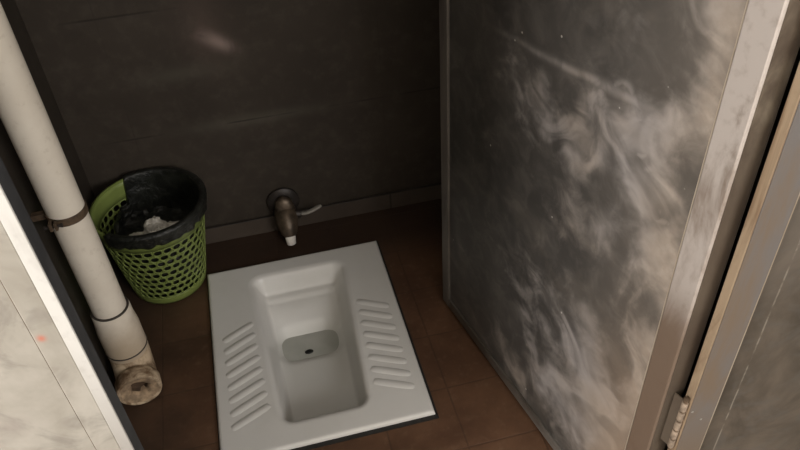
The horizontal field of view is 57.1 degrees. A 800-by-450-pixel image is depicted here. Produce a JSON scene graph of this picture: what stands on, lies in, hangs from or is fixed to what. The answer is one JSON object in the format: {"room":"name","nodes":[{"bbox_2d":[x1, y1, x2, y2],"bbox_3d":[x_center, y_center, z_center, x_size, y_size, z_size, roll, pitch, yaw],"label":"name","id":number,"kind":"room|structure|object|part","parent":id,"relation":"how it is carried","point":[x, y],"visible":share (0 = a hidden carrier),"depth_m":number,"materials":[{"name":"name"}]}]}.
{"room":"public restroom","nodes":[
{"label":"public restroom","id":0,"kind":"room"},
{"bbox_2d":[0,0,119,384],"bbox_3d":[-0.718,-0.534,0.709,0.100,2.550,1.057,-11,41,-9],"label":"wall","id":1,"kind":"structure","parent":0,"point":[8,154],"depth_m":1.49,"materials":[{"name":"tile"}]},
{"bbox_2d":[15,0,440,233],"bbox_3d":[-0.391,-0.988,1.214,2.000,2.550,0.100,-11,41,-9],"label":"wall","id":2,"kind":"structure","parent":0,"point":[325,101],"depth_m":1.73,"materials":[{"name":"tile"}]},
{"bbox_2d":[267,187,321,245],"bbox_3d":[-0.271,-0.026,1.931,0.140,0.128,0.096,-11,41,-9],"label":"water tap","id":3,"kind":"object","parent":2,"relation":"attached to","point":[283,202],"visible":1,"depth_m":1.92,"materials":[{"name":"metal"}]},
{"bbox_3d":[-0.303,-0.052,1.922,0.048,0.051,0.037,-11,41,-9],"label":"knob","id":4,"kind":"part","parent":3,"relation":"part of","materials":[{"name":"gold metal"}]},
{"bbox_3d":[-0.271,-0.031,1.937,0.022,0.025,0.025,-11,41,-9],"label":"valve stem","id":5,"kind":"part","parent":3,"relation":"part of","materials":[{"name":"metal"}]},
{"bbox_3d":[-0.235,-0.039,1.942,0.062,0.016,0.016,-16,42,-15],"label":"lever","id":6,"kind":"part","parent":3,"relation":"part of","materials":[{"name":"grey metal"}]},
{"bbox_2d":[202,183,441,243],"bbox_3d":[-0.219,-0.030,2.004,1.073,0.052,0.007,-11,41,-9],"label":"baseboard","id":7,"kind":"structure","parent":2,"relation":"attached to","point":[265,224],"depth_m":2.01,"materials":[{"name":"tile"}]},
{"bbox_2d":[113,198,552,449],"bbox_3d":[-0.092,0.392,1.737,1.273,0.250,1.193,-11,41,-9],"label":"floor","id":8,"kind":"structure","parent":0,"point":[476,410],"depth_m":1.68,"materials":[{"name":"brown tile"}]},
{"bbox_2d":[0,157,143,449],"bbox_3d":[-0.411,0.061,0.610,0.234,2.050,0.032,-11,41,-9],"label":"divider","id":9,"kind":"object","parent":8,"relation":"on","point":[56,392],"visible":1,"depth_m":0.68,"materials":[{"name":"metal"}]},
{"bbox_2d":[0,2,161,404],"bbox_3d":[-0.637,-0.613,0.794,0.104,2.548,0.128,-19,43,-18],"label":"drain pipe","id":10,"kind":"object","parent":8,"relation":"on","point":[26,121],"visible":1,"depth_m":1.32,"materials":[{"name":"beige plastic"}]},
{"bbox_2d":[89,179,205,303],"bbox_3d":[-0.574,0.049,1.772,0.262,0.268,0.262,-21,44,-20],"label":"basket","id":11,"kind":"object","parent":8,"relation":"on","point":[114,194],"visible":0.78,"depth_m":1.73,"materials":[{"name":"green plastic"}]},
{"bbox_2d":[104,167,206,296],"bbox_3d":[-0.561,0.040,1.769,0.242,0.262,0.269,-11,41,-9],"label":"liner","id":12,"kind":"object","parent":11,"relation":"in","point":[172,194],"visible":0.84,"depth_m":1.77,"materials":[{"name":"black plastic"}]},
{"bbox_2d":[129,232,142,235],"bbox_3d":[-0.601,0.035,1.701,0.094,0.039,0.045,-11,41,-9],"label":"crumpled tissue","id":13,"kind":"object","parent":12,"relation":"in","point":[136,233],"visible":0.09,"depth_m":1.70,"materials":[{"name":"paper"}]},
{"bbox_2d":[142,216,168,233],"bbox_3d":[-0.566,0.015,1.702,0.066,0.077,0.060,-11,41,-9],"label":"crumpled tissue","id":14,"kind":"object","parent":12,"relation":"in","point":[154,224],"visible":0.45,"depth_m":1.68,"materials":[{"name":"paper"}]},
{"bbox_2d":[167,220,179,225],"bbox_3d":[-0.532,0.009,1.720,0.087,0.036,0.042,-17,42,-15],"label":"crumpled tissue","id":15,"kind":"object","parent":12,"relation":"in","point":[170,223],"visible":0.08,"depth_m":1.71,"materials":[{"name":"paper"}]},
{"bbox_2d":[207,240,438,449],"bbox_3d":[-0.204,0.300,1.731,0.450,0.120,0.573,-11,41,-9],"label":"toilet","id":16,"kind":"object","parent":8,"relation":"in","point":[314,350],"visible":1,"depth_m":1.70,"materials":[{"name":"white ceramic"}]},
{"bbox_2d":[667,62,799,449],"bbox_3d":[0.669,-0.155,0.783,0.602,2.050,0.034,-11,41,-9],"label":"divider","id":17,"kind":"object","parent":8,"relation":"on","point":[743,392],"visible":1,"depth_m":0.94,"materials":[{"name":"beige metal"}]},
{"bbox_2d":[664,47,799,449],"bbox_3d":[0.394,-0.539,1.096,0.030,1.950,1.018,-11,41,-9],"label":"wall","id":18,"kind":"structure","parent":0,"point":[797,60],"depth_m":1.04,"materials":[{"name":"metal"}]},
{"bbox_2d":[439,0,799,449],"bbox_3d":[0.225,-0.327,0.928,0.040,1.837,0.688,-19,43,-17],"label":"door","id":19,"kind":"structure","parent":18,"relation":"in","point":[601,159],"depth_m":1.04,"materials":[{"name":"metal"}]},
{"bbox_3d":[0.260,0.348,1.531,0.039,0.026,0.593,-19,43,-17],"label":"rail","id":20,"kind":"part","parent":19,"relation":"part of","materials":[{"name":"metal"}]}
]}

